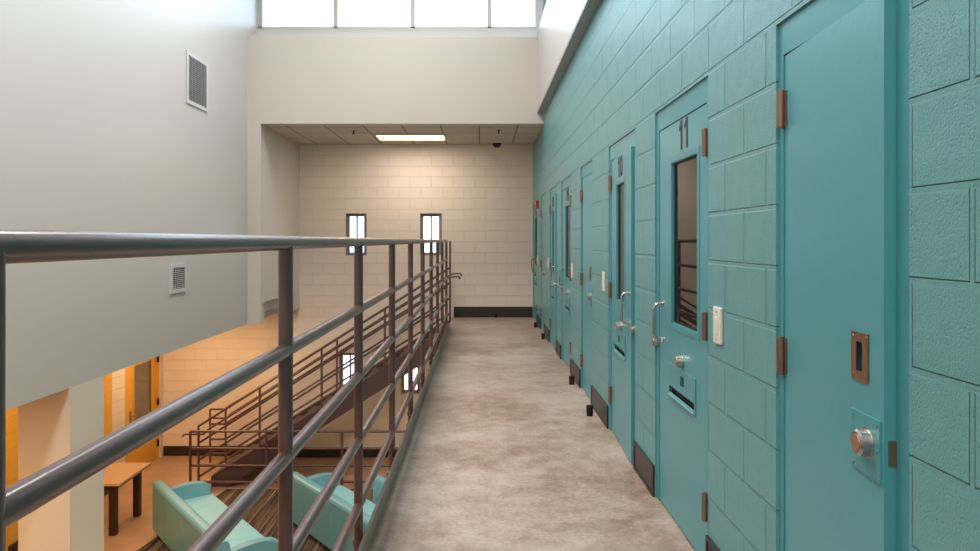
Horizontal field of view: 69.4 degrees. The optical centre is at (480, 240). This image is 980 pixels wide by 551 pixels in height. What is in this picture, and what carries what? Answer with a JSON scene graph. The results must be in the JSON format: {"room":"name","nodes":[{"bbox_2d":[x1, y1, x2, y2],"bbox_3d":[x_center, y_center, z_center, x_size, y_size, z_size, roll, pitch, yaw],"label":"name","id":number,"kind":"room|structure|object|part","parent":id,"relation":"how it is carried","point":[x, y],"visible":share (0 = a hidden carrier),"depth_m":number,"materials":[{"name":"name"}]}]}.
{"room":"prison interior","nodes":[
{"label":"prison interior","id":0,"kind":"room"},
{"bbox_2d":[6,355,162,550],"bbox_3d":[-6.100,2.683,2.700,0.200,2.780,21.400,0,0,0],"label":"wall","id":1,"kind":"structure","parent":0,"point":[11,414],"depth_m":11.39,"materials":[{"name":"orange paint"}]},
{"bbox_2d":[8,490,108,550],"bbox_3d":[-5.994,3.981,10.470,0.012,0.185,2.960,0,0,0],"label":"baseboard","id":2,"kind":"structure","parent":1,"relation":"attached to","point":[14,547],"depth_m":9.12,"materials":[{"name":"black rubber"}]},
{"bbox_2d":[125,356,158,462],"bbox_3d":[-6.069,2.978,12.625,0.161,2.190,1.350,0,0,0],"label":"door","id":3,"kind":"structure","parent":1,"relation":"in","point":[142,378],"depth_m":12.73,"materials":[{"name":"orange paint"}]},
{"bbox_2d":[0,0,257,410],"bbox_3d":[-3.684,-2.082,1.800,0.160,6.750,19.600,0,0,0],"label":"wall","id":4,"kind":"structure","parent":0,"point":[99,131],"depth_m":6.99,"materials":[{"name":"grey paint"}]},
{"bbox_2d":[169,263,186,293],"bbox_3d":[-3.594,0.446,8.420,0.020,0.345,0.440,0,0,0],"label":"air vent","id":5,"kind":"object","parent":4,"relation":"in","point":[177,272],"visible":1,"depth_m":8.41,"materials":[{"name":"silver metal"}]},
{"bbox_2d":[186,50,207,111],"bbox_3d":[-3.594,-2.007,8.985,0.020,0.640,0.663,0,0,0],"label":"air vent","id":6,"kind":"object","parent":4,"relation":"in","point":[196,68],"visible":1,"depth_m":8.98,"materials":[{"name":"silver metal"}]},
{"bbox_2d":[163,324,258,445],"bbox_3d":[-5.180,2.683,13.500,2.040,2.780,0.200,0,0,0],"label":"wall","id":7,"kind":"structure","parent":0,"point":[188,368],"depth_m":13.40,"materials":[{"name":"beige paint"}]},
{"bbox_2d":[163,446,244,455],"bbox_3d":[-5.080,3.981,13.394,1.840,0.185,0.012,0,0,0],"label":"baseboard","id":8,"kind":"structure","parent":7,"relation":"attached to","point":[167,450],"depth_m":13.39,"materials":[{"name":"black rubber"}]},
{"bbox_2d":[104,456,388,550],"bbox_3d":[-2.535,4.173,2.800,7.330,0.200,21.600,0,0,0],"label":"floor","id":9,"kind":"structure","parent":0,"point":[134,533],"depth_m":11.82,"materials":[{"name":"beige concrete"}]},
{"bbox_2d":[18,376,103,550],"bbox_3d":[-3.832,2.683,6.497,0.456,2.780,0.561,0,0,0],"label":"pier","id":10,"kind":"object","parent":9,"relation":"on","point":[52,427],"visible":0.67,"depth_m":6.22,"materials":[{"name":"beige paint"}]},
{"bbox_2d":[104,463,150,535],"bbox_3d":[-5.420,3.698,10.140,0.980,0.750,0.920,0,0,0],"label":"side table","id":11,"kind":"object","parent":9,"relation":"on","point":[116,475],"visible":0.5,"depth_m":10.10,"materials":[{"name":"brown laminate"}]},
{"bbox_3d":[-5.080,3.718,9.800,0.090,0.710,0.090,0,0,0],"label":"leg","id":12,"kind":"part","parent":11,"relation":"part of","materials":[{"name":"brown wood"}]},
{"bbox_3d":[-5.080,3.718,10.480,0.090,0.710,0.090,0,0,0],"label":"leg","id":13,"kind":"part","parent":11,"relation":"part of","materials":[{"name":"brown wood"}]},
{"bbox_2d":[137,489,372,550],"bbox_3d":[-2.175,4.069,9.090,5.550,0.008,4.980,0,0,0],"label":"carpet","id":14,"kind":"object","parent":9,"relation":"on","point":[263,516],"visible":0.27,"depth_m":10.35,"materials":[{"name":"brown carpet"}]},
{"bbox_2d":[153,480,277,550],"bbox_3d":[-3.420,3.700,9.034,0.782,0.730,2.600,0,0,-39],"label":"sofa","id":15,"kind":"object","parent":14,"relation":"on","point":[182,512],"visible":0.79,"depth_m":9.10,"materials":[{"name":"teal plastic"}]},
{"bbox_3d":[-4.156,3.720,10.033,0.650,0.550,0.120,0,0,-39],"label":"arm","id":16,"kind":"part","parent":15,"relation":"part of","materials":[{"name":"teal plastic"}]},
{"bbox_3d":[-3.648,3.665,8.850,0.190,0.660,2.600,0,0,-39],"label":"backrest","id":17,"kind":"part","parent":15,"relation":"part of","materials":[{"name":"teal plastic"}]},
{"bbox_2d":[184,494,225,511],"bbox_3d":[-3.910,3.725,9.776,0.610,0.180,0.584,0,0,-39],"label":"seat cushion","id":18,"kind":"object","parent":15,"relation":"on","point":[198,502],"depth_m":9.82,"materials":[{"name":"teal plastic"}]},
{"bbox_2d":[197,506,227,525],"bbox_3d":[-3.538,3.725,9.318,0.610,0.180,0.584,0,0,-39],"label":"seat cushion","id":19,"kind":"object","parent":15,"relation":"on","point":[210,515],"depth_m":9.43,"materials":[{"name":"teal plastic"}]},
{"bbox_2d":[225,519,258,541],"bbox_3d":[-3.167,3.725,8.859,0.610,0.180,0.584,0,0,-39],"label":"seat cushion","id":20,"kind":"object","parent":15,"relation":"on","point":[242,529],"depth_m":8.81,"materials":[{"name":"teal plastic"}]},
{"bbox_2d":[228,533,263,548],"bbox_3d":[-2.796,3.725,8.401,0.610,0.180,0.584,0,0,-39],"label":"seat cushion","id":21,"kind":"object","parent":15,"relation":"on","point":[234,541],"depth_m":8.64,"materials":[{"name":"teal plastic"}]},
{"bbox_3d":[-2.596,3.720,8.106,0.650,0.550,0.120,0,0,-39],"label":"arm","id":22,"kind":"part","parent":15,"relation":"part of","materials":[{"name":"teal plastic"}]},
{"bbox_2d":[293,472,375,550],"bbox_3d":[-1.630,3.700,9.395,0.782,0.730,2.600,0,0,-39],"label":"sofa","id":23,"kind":"object","parent":14,"relation":"on","point":[329,525],"visible":0.3,"depth_m":9.52,"materials":[{"name":"teal plastic"}]},
{"bbox_3d":[-2.366,3.720,10.393,0.650,0.550,0.120,0,0,-39],"label":"arm","id":24,"kind":"part","parent":23,"relation":"part of","materials":[{"name":"teal plastic"}]},
{"bbox_2d":[333,485,353,499],"bbox_3d":[-2.120,3.725,10.136,0.610,0.180,0.584,0,0,-39],"label":"seat cushion","id":25,"kind":"object","parent":23,"relation":"on","point":[341,491],"depth_m":10.19,"materials":[{"name":"teal plastic"}]},
{"bbox_2d":[345,498,375,512],"bbox_3d":[-1.748,3.725,9.678,0.610,0.180,0.584,0,0,-39],"label":"seat cushion","id":26,"kind":"object","parent":23,"relation":"on","point":[368,506],"depth_m":9.75,"materials":[{"name":"teal plastic"}]},
{"bbox_2d":[373,475,385,503],"bbox_3d":[-0.934,3.700,9.896,0.780,0.730,0.900,0,0,-39],"label":"armchair","id":27,"kind":"object","parent":14,"relation":"on","point":[379,481],"visible":0.02,"depth_m":9.92,"materials":[{"name":"teal plastic"}]},
{"bbox_2d":[189,430,404,484],"bbox_3d":[-2.268,3.590,11.600,5.018,0.966,0.044,0,0,0],"label":"railing","id":28,"kind":"object","parent":9,"relation":"on","point":[266,448],"visible":0.44,"depth_m":11.58,"materials":[{"name":"brown metal"}]},
{"bbox_3d":[-4.755,3.600,11.600,0.043,0.945,0.044,0,0,0],"label":"post","id":29,"kind":"part","parent":28,"relation":"part of","materials":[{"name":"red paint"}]},
{"bbox_3d":[-3.510,3.600,11.600,0.043,0.945,0.044,0,0,0],"label":"post","id":30,"kind":"part","parent":28,"relation":"part of","materials":[{"name":"brown metal"}]},
{"bbox_3d":[-2.268,3.955,11.600,4.975,0.041,0.042,0,0,0],"label":"rail","id":31,"kind":"part","parent":28,"relation":"part of","materials":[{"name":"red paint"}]},
{"bbox_3d":[-2.268,3.687,11.600,4.975,0.041,0.042,0,0,0],"label":"rail","id":32,"kind":"part","parent":28,"relation":"part of","materials":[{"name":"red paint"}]},
{"bbox_3d":[-2.268,3.406,11.600,4.975,0.041,0.042,0,0,0],"label":"rail","id":33,"kind":"part","parent":28,"relation":"part of","materials":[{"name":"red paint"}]},
{"bbox_3d":[-2.268,3.128,11.600,4.975,0.041,0.042,0,0,0],"label":"rail","id":34,"kind":"part","parent":28,"relation":"part of","materials":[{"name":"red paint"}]},
{"bbox_3d":[-2.270,3.600,11.600,0.043,0.945,0.044,0,0,0],"label":"post","id":35,"kind":"part","parent":28,"relation":"part of","materials":[{"name":"brown metal"}]},
{"bbox_2d":[211,319,450,486],"bbox_3d":[-2.499,2.758,12.350,3.902,2.630,1.300,0,0,0],"label":"staircase","id":36,"kind":"structure","parent":9,"relation":"on","point":[376,379],"depth_m":11.70,"materials":[{"name":"brown metal"}]},
{"bbox_2d":[182,270,460,480],"bbox_3d":[-2.641,2.279,11.769,4.623,3.588,0.126,0,0,0],"label":"stair railing","id":37,"kind":"object","parent":36,"relation":"attached to","point":[199,458],"visible":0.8,"depth_m":11.71,"materials":[{"name":"brown metal"}]},
{"bbox_3d":[-4.670,3.575,11.725,0.037,0.997,0.038,0,0,0],"label":"post","id":38,"kind":"part","parent":37,"relation":"part of","materials":[{"name":"brown metal"}]},
{"bbox_3d":[-3.655,2.929,11.725,0.037,0.980,0.038,0,0,0],"label":"post","id":39,"kind":"part","parent":37,"relation":"part of","materials":[{"name":"brown metal"}]},
{"bbox_3d":[-2.625,2.628,11.725,4.110,2.607,0.038,0,0,0],"label":"rail","id":40,"kind":"part","parent":37,"relation":"part of","materials":[{"name":"brown metal"}]},
{"bbox_3d":[-2.625,2.348,11.725,4.110,2.607,0.038,0,0,0],"label":"rail","id":41,"kind":"part","parent":37,"relation":"part of","materials":[{"name":"brown metal"}]},
{"bbox_3d":[-2.625,2.068,11.725,4.110,2.607,0.038,0,0,0],"label":"rail","id":42,"kind":"part","parent":37,"relation":"part of","materials":[{"name":"brown metal"}]},
{"bbox_3d":[-2.625,1.788,11.725,4.110,2.607,0.038,0,0,0],"label":"rail","id":43,"kind":"part","parent":37,"relation":"part of","materials":[{"name":"brown metal"}]},
{"bbox_3d":[-2.630,2.286,11.725,0.037,0.980,0.038,0,0,0],"label":"post","id":44,"kind":"part","parent":37,"relation":"part of","materials":[{"name":"brown metal"}]},
{"bbox_3d":[-1.585,1.630,11.725,0.037,0.980,0.038,0,0,0],"label":"post","id":45,"kind":"part","parent":37,"relation":"part of","materials":[{"name":"brown metal"}]},
{"bbox_2d":[208,241,461,462],"bbox_3d":[-2.652,2.040,12.931,4.645,4.066,0.126,0,0,0],"label":"stair railing","id":46,"kind":"object","parent":36,"relation":"attached to","point":[225,453],"visible":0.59,"depth_m":12.96,"materials":[{"name":"brown metal"}]},
{"bbox_3d":[-4.956,3.583,12.975,0.037,0.980,0.038,0,0,0],"label":"post","id":47,"kind":"part","parent":46,"relation":"part of","materials":[{"name":"brown metal"}]},
{"bbox_3d":[-4.813,3.903,12.975,0.286,0.037,0.038,0,0,0],"label":"rail","id":48,"kind":"part","parent":46,"relation":"part of","materials":[{"name":"brown metal"}]},
{"bbox_3d":[-4.670,3.575,12.975,0.037,0.997,0.038,0,0,0],"label":"post","id":49,"kind":"part","parent":46,"relation":"part of","materials":[{"name":"brown metal"}]},
{"bbox_3d":[-2.641,1.940,12.923,4.623,2.706,0.111,0,0,0],"label":"handrail","id":50,"kind":"part","parent":46,"relation":"part of","materials":[{"name":"brown metal"}]},
{"bbox_3d":[-2.618,2.628,12.975,4.125,2.607,0.038,0,0,0],"label":"rail","id":51,"kind":"part","parent":46,"relation":"part of","materials":[{"name":"brown metal"}]},
{"bbox_3d":[-2.618,1.788,12.975,4.125,2.607,0.038,0,0,0],"label":"rail","id":52,"kind":"part","parent":46,"relation":"part of","materials":[{"name":"brown metal"}]},
{"bbox_3d":[-2.630,2.286,12.975,0.037,0.980,0.038,0,0,0],"label":"post","id":53,"kind":"part","parent":46,"relation":"part of","materials":[{"name":"brown metal"}]},
{"bbox_3d":[-2.618,2.348,12.975,4.125,2.607,0.038,0,0,0],"label":"rail","id":54,"kind":"part","parent":46,"relation":"part of","materials":[{"name":"brown metal"}]},
{"bbox_3d":[-2.618,2.068,12.975,4.125,2.607,0.038,0,0,0],"label":"rail","id":55,"kind":"part","parent":46,"relation":"part of","materials":[{"name":"brown metal"}]},
{"bbox_3d":[-0.560,0.800,12.975,0.037,1.586,0.038,0,0,0],"label":"post","id":56,"kind":"part","parent":46,"relation":"part of","materials":[{"name":"brown metal"}]},
{"bbox_2d":[264,298,277,311],"bbox_3d":[-3.552,-0.327,12.205,0.104,2.960,2.190,0,0,0],"label":"wall","id":57,"kind":"structure","parent":0,"point":[268,305],"depth_m":11.80,"materials":[{"name":"beige paint"}]},
{"bbox_2d":[264,307,277,317],"bbox_3d":[-4.912,1.117,2.800,2.576,0.349,21.600,0,0,0],"label":"ceiling","id":58,"kind":"structure","parent":0,"point":[275,310],"depth_m":12.25,"materials":[{"name":"beige paint"}]},
{"bbox_2d":[264,126,299,310],"bbox_3d":[-3.447,-0.267,12.205,0.105,3.080,2.190,0,0,0],"label":"wall","id":59,"kind":"structure","parent":0,"point":[281,154],"depth_m":11.92,"materials":[{"name":"beige paint"}]},
{"bbox_2d":[247,37,543,323],"bbox_3d":[-1.237,-0.927,11.030,4.734,4.440,0.160,0,0,0],"label":"wall","id":60,"kind":"structure","parent":0,"point":[291,80],"depth_m":10.95,"materials":[{"name":"beige paint"}]},
{"bbox_2d":[248,28,536,36],"bbox_3d":[-1.361,-3.282,11.255,4.487,0.320,0.610,0,0,0],"label":"trim","id":61,"kind":"structure","parent":60,"relation":"attached to","point":[260,32],"depth_m":11.21,"materials":[{"name":"beige paint"}]},
{"bbox_2d":[259,144,532,446],"bbox_3d":[-1.515,1.133,13.400,5.290,5.880,0.200,0,0,0],"label":"wall","id":62,"kind":"structure","parent":0,"point":[483,193],"depth_m":13.30,"materials":[{"name":"beige brick"}]},
{"bbox_2d":[296,450,396,456],"bbox_3d":[-1.590,3.981,13.294,5.140,0.185,0.012,0,0,0],"label":"baseboard","id":63,"kind":"structure","parent":62,"relation":"attached to","point":[303,453],"depth_m":13.29,"materials":[{"name":"black rubber"}]},
{"bbox_2d":[339,353,353,386],"bbox_3d":[-2.461,2.493,13.364,0.392,0.770,0.132,0,0,0],"label":"window","id":64,"kind":"structure","parent":62,"relation":"in","point":[341,357],"depth_m":13.36,"materials":[{"name":"brown"}]},
{"bbox_2d":[346,213,366,254],"bbox_3d":[-2.335,-0.117,13.364,0.390,0.790,0.132,0,0,0],"label":"window","id":65,"kind":"structure","parent":62,"relation":"in","point":[348,215],"depth_m":13.36,"materials":[{"name":"brown"}]},
{"bbox_2d":[401,366,419,393],"bbox_3d":[-1.315,2.493,13.364,0.360,0.770,0.132,0,0,0],"label":"window","id":66,"kind":"structure","parent":62,"relation":"in","point":[403,390],"depth_m":13.36,"materials":[{"name":"brown"}]},
{"bbox_2d":[420,213,441,254],"bbox_3d":[-0.932,-0.117,13.364,0.410,0.790,0.132,0,0,0],"label":"window","id":67,"kind":"structure","parent":62,"relation":"in","point":[422,215],"depth_m":13.36,"materials":[{"name":"brown"}]},
{"bbox_2d":[454,307,532,316],"bbox_3d":[0.240,1.343,13.294,1.480,0.200,0.012,0,0,0],"label":"baseboard","id":68,"kind":"structure","parent":62,"relation":"attached to","point":[458,311],"depth_m":13.29,"materials":[{"name":"black rubber"}]},
{"bbox_2d":[264,125,542,143],"bbox_3d":[-1.235,-1.882,12.305,4.730,0.150,2.390,0,0,0],"label":"ceiling","id":69,"kind":"structure","parent":0,"point":[300,134],"depth_m":11.96,"materials":[{"name":"tile"}]},
{"bbox_2d":[374,134,446,139],"bbox_3d":[-1.200,-1.792,12.280,1.200,0.030,0.600,0,0,0],"label":"recessed light","id":70,"kind":"object","parent":69,"relation":"in","point":[378,136],"visible":1,"depth_m":12.14,"materials":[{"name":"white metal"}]},
{"bbox_2d":[377,136,444,139],"bbox_3d":[-1.200,-1.786,12.280,1.140,0.006,0.540,0,0,0],"label":"diffuser","id":71,"kind":"object","parent":70,"relation":"attached to","point":[378,137],"depth_m":12.26,"materials":[{"name":"beige plastic"}]},
{"bbox_2d":[491,141,502,147],"bbox_3d":[0.300,-1.750,12.940,0.210,0.115,0.210,0,0,0],"label":"security camera","id":72,"kind":"object","parent":69,"relation":"attached to","point":[496,144],"visible":1,"depth_m":12.87,"materials":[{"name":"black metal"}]},
{"bbox_2d":[370,317,695,550],"bbox_3d":[0.300,1.568,2.650,1.660,0.250,21.300,0,0,0],"label":"floor","id":73,"kind":"structure","parent":0,"point":[502,453],"depth_m":4.54,"materials":[{"name":"concrete"}]},
{"bbox_2d":[0,229,448,550],"bbox_3d":[-0.553,0.815,1.825,0.074,1.657,19.610,0,0,0],"label":"guard railing","id":74,"kind":"object","parent":73,"relation":"attached to","point":[25,496],"visible":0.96,"depth_m":2.02,"materials":[{"name":"metal"}]},
{"bbox_3d":[-0.560,0.828,0.798,0.042,1.631,0.042,0,0,0],"label":"post","id":75,"kind":"part","parent":74,"relation":"part of","materials":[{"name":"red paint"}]},
{"bbox_3d":[-0.560,0.015,1.861,0.042,0.057,19.522,0,0,0],"label":"rail","id":76,"kind":"part","parent":74,"relation":"part of","materials":[{"name":"grey metal"}]},
{"bbox_3d":[-0.560,0.828,2.035,0.042,1.631,0.042,0,0,0],"label":"post","id":77,"kind":"part","parent":74,"relation":"part of","materials":[{"name":"brown metal"}]},
{"bbox_3d":[-0.560,0.622,1.850,0.042,0.042,19.500,0,0,0],"label":"rail","id":78,"kind":"part","parent":74,"relation":"part of","materials":[{"name":"brown metal"}]},
{"bbox_3d":[-0.560,0.828,3.250,0.042,1.631,0.042,0,0,0],"label":"post","id":79,"kind":"part","parent":74,"relation":"part of","materials":[{"name":"brown metal"}]},
{"bbox_3d":[-0.560,0.918,1.850,0.042,0.042,19.500,0,0,0],"label":"rail","id":80,"kind":"part","parent":74,"relation":"part of","materials":[{"name":"brown metal"}]},
{"bbox_3d":[-0.560,1.218,1.850,0.042,0.042,19.500,0,0,0],"label":"rail","id":81,"kind":"part","parent":74,"relation":"part of","materials":[{"name":"metal"}]},
{"bbox_3d":[-0.560,0.828,4.480,0.042,1.631,0.042,0,0,0],"label":"post","id":82,"kind":"part","parent":74,"relation":"part of","materials":[{"name":"brown metal"}]},
{"bbox_3d":[-0.523,1.389,1.810,0.014,0.108,19.580,0,0,0],"label":"toe plate","id":83,"kind":"part","parent":74,"relation":"part of","materials":[{"name":"beige paint"}]},
{"bbox_3d":[-0.560,0.828,5.660,0.042,1.631,0.042,0,0,0],"label":"post","id":84,"kind":"part","parent":74,"relation":"part of","materials":[{"name":"brown metal"}]},
{"bbox_3d":[-0.560,0.828,6.850,0.042,1.631,0.042,0,0,0],"label":"post","id":85,"kind":"part","parent":74,"relation":"part of","materials":[{"name":"brown metal"}]},
{"bbox_3d":[-0.560,0.828,8.030,0.042,1.631,0.042,0,0,0],"label":"post","id":86,"kind":"part","parent":74,"relation":"part of","materials":[{"name":"brown metal"}]},
{"bbox_3d":[-0.560,0.828,9.190,0.042,1.631,0.042,0,0,0],"label":"post","id":87,"kind":"part","parent":74,"relation":"part of","materials":[{"name":"brown metal"}]},
{"bbox_3d":[-0.560,0.828,10.360,0.042,1.631,0.042,0,0,0],"label":"post","id":88,"kind":"part","parent":74,"relation":"part of","materials":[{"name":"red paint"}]},
{"bbox_3d":[-0.560,0.828,11.600,0.042,1.631,0.042,0,0,0],"label":"post","id":89,"kind":"part","parent":74,"relation":"part of","materials":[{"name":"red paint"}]},
{"bbox_2d":[569,375,574,384],"bbox_3d":[0.915,1.401,7.100,0.056,0.085,0.056,0,0,0],"label":"door stop","id":90,"kind":"object","parent":73,"relation":"on","point":[571,377],"visible":1,"depth_m":7.08,"materials":[{"name":"black rubber"}]},
{"bbox_2d":[586,405,592,416],"bbox_3d":[0.900,1.401,5.830,0.056,0.085,0.056,0,0,0],"label":"door stop","id":91,"kind":"object","parent":73,"relation":"on","point":[589,408],"visible":1,"depth_m":5.81,"materials":[{"name":"black rubber"}]},
{"bbox_2d":[534,0,585,107],"bbox_3d":[1.006,-3.725,1.800,0.247,3.463,19.600,0,0,0],"label":"wall","id":92,"kind":"structure","parent":0,"point":[554,28],"depth_m":8.80,"materials":[{"name":"grey paint"}]},
{"bbox_2d":[542,0,545,14],"bbox_3d":[1.000,-4.137,10.435,0.006,1.840,1.950,0,0,0],"label":"window","id":93,"kind":"structure","parent":92,"relation":"in","point":[543,1],"depth_m":11.20,"materials":[{"name":"white glass"}]},
{"bbox_2d":[537,0,599,113],"bbox_3d":[0.928,-1.980,1.475,0.104,0.035,18.950,0,0,0],"label":"trim","id":94,"kind":"structure","parent":92,"relation":"attached to","point":[589,7],"depth_m":7.24,"materials":[{"name":"grey metal"}]},
{"bbox_2d":[533,0,979,550],"bbox_3d":[1.055,-0.276,2.650,0.150,3.437,21.300,0,0,0],"label":"wall","id":95,"kind":"structure","parent":0,"point":[632,59],"depth_m":2.64,"materials":[{"name":"teal paint"}]},
{"bbox_2d":[531,202,536,319],"bbox_3d":[1.023,0.364,12.713,0.174,2.157,0.926,0,0,0],"label":"door","id":96,"kind":"structure","parent":95,"relation":"in","point":[534,270],"depth_m":12.87,"materials":[{"name":"teal paint"}]},
{"bbox_2d":[535,200,538,208],"bbox_3d":[0.948,-0.607,11.950,0.065,0.140,0.100,0,0,0],"label":"fire alarm strobe","id":97,"kind":"object","parent":95,"relation":"attached to","point":[536,201],"visible":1,"depth_m":11.90,"materials":[{"name":"red plastic"}]},
{"bbox_2d":[536,314,540,328],"bbox_3d":[0.974,1.354,11.885,0.013,0.174,0.722,0,0,0],"label":"baseboard","id":98,"kind":"structure","parent":95,"relation":"attached to","point":[538,319],"depth_m":11.87,"materials":[{"name":"black rubber"}]},
{"bbox_2d":[540,194,544,330],"bbox_3d":[1.034,0.364,11.168,0.152,2.157,0.705,0,0,0],"label":"door","id":99,"kind":"structure","parent":95,"relation":"in","point":[542,211],"depth_m":11.34,"materials":[{"name":"teal paint"}]},
{"bbox_2d":[544,323,549,341],"bbox_3d":[0.974,1.354,10.415,0.013,0.174,0.791,0,0,0],"label":"baseboard","id":100,"kind":"structure","parent":95,"relation":"attached to","point":[546,329],"depth_m":10.27,"materials":[{"name":"black rubber"}]},
{"bbox_2d":[549,186,556,350],"bbox_3d":[1.010,0.364,9.553,0.199,2.157,0.926,0,0,0],"label":"door","id":101,"kind":"structure","parent":95,"relation":"in","point":[553,192],"depth_m":9.49,"materials":[{"name":"teal paint"}]},
{"bbox_3d":[0.940,0.441,9.214,0.058,0.228,0.034,0,0,2],"label":"pull handle","id":102,"kind":"part","parent":101,"relation":"part of","materials":[{"name":"silver metal"}]},
{"bbox_2d":[556,339,560,358],"bbox_3d":[0.974,1.354,8.833,0.013,0.174,0.506,0,0,0],"label":"baseboard","id":103,"kind":"structure","parent":95,"relation":"attached to","point":[558,345],"depth_m":8.82,"materials":[{"name":"black rubber"}]},
{"bbox_2d":[559,176,570,368],"bbox_3d":[1.023,0.364,8.113,0.174,2.157,0.926,0,0,0],"label":"door","id":104,"kind":"structure","parent":95,"relation":"in","point":[566,184],"depth_m":8.21,"materials":[{"name":"teal paint"}]},
{"bbox_2d":[570,358,580,387],"bbox_3d":[0.974,1.354,7.285,0.013,0.174,0.722,0,0,0],"label":"baseboard","id":105,"kind":"structure","parent":95,"relation":"attached to","point":[575,370],"depth_m":7.21,"materials":[{"name":"black rubber"}]},
{"bbox_2d":[580,160,591,398],"bbox_3d":[1.034,0.364,6.567,0.152,2.157,0.705,0,0,0],"label":"door","id":106,"kind":"structure","parent":95,"relation":"in","point":[586,192],"depth_m":6.63,"materials":[{"name":"teal paint"}]},
{"bbox_3d":[0.988,0.510,6.356,0.008,0.150,0.144,0,0,0],"label":"lock plate","id":107,"kind":"part","parent":106,"relation":"part of","materials":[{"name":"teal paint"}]},
{"bbox_2d":[591,385,608,428],"bbox_3d":[0.974,1.354,5.816,0.013,0.174,0.791,0,0,0],"label":"baseboard","id":108,"kind":"structure","parent":95,"relation":"attached to","point":[600,406],"depth_m":5.74,"materials":[{"name":"black rubber"}]},
{"bbox_2d":[602,272,604,290],"bbox_3d":[0.972,0.323,5.600,0.017,0.150,0.090,0,0,0],"label":"wall switch","id":109,"kind":"object","parent":95,"relation":"attached to","point":[603,273],"visible":1,"depth_m":5.57,"materials":[{"name":"white plastic"}]},
{"bbox_2d":[608,129,634,463],"bbox_3d":[1.010,0.364,4.953,0.199,2.157,0.926,0,0,0],"label":"door","id":110,"kind":"structure","parent":95,"relation":"in","point":[621,180],"depth_m":4.88,"materials":[{"name":"teal paint"}]},
{"bbox_3d":[0.940,0.441,4.614,0.058,0.228,0.034,0,0,2],"label":"pull handle","id":111,"kind":"part","parent":110,"relation":"part of","materials":[{"name":"silver metal"}]},
{"bbox_2d":[633,440,654,496],"bbox_3d":[0.974,1.354,4.233,0.013,0.174,0.506,0,0,0],"label":"baseboard","id":112,"kind":"structure","parent":95,"relation":"attached to","point":[643,466],"depth_m":4.20,"materials":[{"name":"black rubber"}]},
{"bbox_2d":[652,77,707,550],"bbox_3d":[1.023,0.364,3.513,0.174,2.157,0.926,0,0,0],"label":"door","id":113,"kind":"structure","parent":95,"relation":"in","point":[681,341],"depth_m":3.48,"materials":[{"name":"teal paint"}]},
{"bbox_3d":[0.965,0.441,3.853,0.058,0.228,0.034,0,0,0],"label":"pull handle","id":114,"kind":"part","parent":113,"relation":"part of","materials":[{"name":"silver metal"}]},
{"bbox_2d":[705,535,719,550],"bbox_3d":[0.974,1.354,2.699,0.013,0.174,0.694,0,0,0],"label":"baseboard","id":115,"kind":"structure","parent":95,"relation":"attached to","point":[710,545],"depth_m":3.00,"materials":[{"name":"black rubber"}]},
{"bbox_2d":[713,306,722,344],"bbox_3d":[0.972,0.348,2.905,0.017,0.150,0.090,0,0,0],"label":"wall switch","id":116,"kind":"object","parent":95,"relation":"attached to","point":[717,311],"visible":1,"depth_m":2.88,"materials":[{"name":"white plastic"}]},
{"bbox_2d":[776,0,908,550],"bbox_3d":[1.021,0.364,1.984,0.178,2.157,0.729,0,0,0],"label":"door","id":117,"kind":"structure","parent":95,"relation":"in","point":[842,96],"depth_m":1.90,"materials":[{"name":"teal paint"}]},
{"bbox_3d":[0.966,0.295,1.804,0.007,0.123,0.087,0,0,3],"label":"flush pull","id":118,"kind":"part","parent":117,"relation":"part of","materials":[{"name":"brown metal"}]},
{"bbox_3d":[0.964,0.510,1.772,0.008,0.150,0.144,0,0,3],"label":"lock plate","id":119,"kind":"part","parent":117,"relation":"part of","materials":[{"name":"teal paint"}]},
{"bbox_3d":[-1.361,-5.257,11.525,4.487,0.400,0.150,0,0,0],"label":"wall","id":120,"kind":"structure","parent":0,"visible":0},
{"bbox_2d":[258,0,534,27],"bbox_3d":[-1.361,-4.250,11.515,4.487,1.615,0.090,0,0,0],"label":"window","id":121,"kind":"structure","parent":120,"relation":"in","point":[260,2],"depth_m":11.47,"materials":[{"name":"white glass"}]}
]}

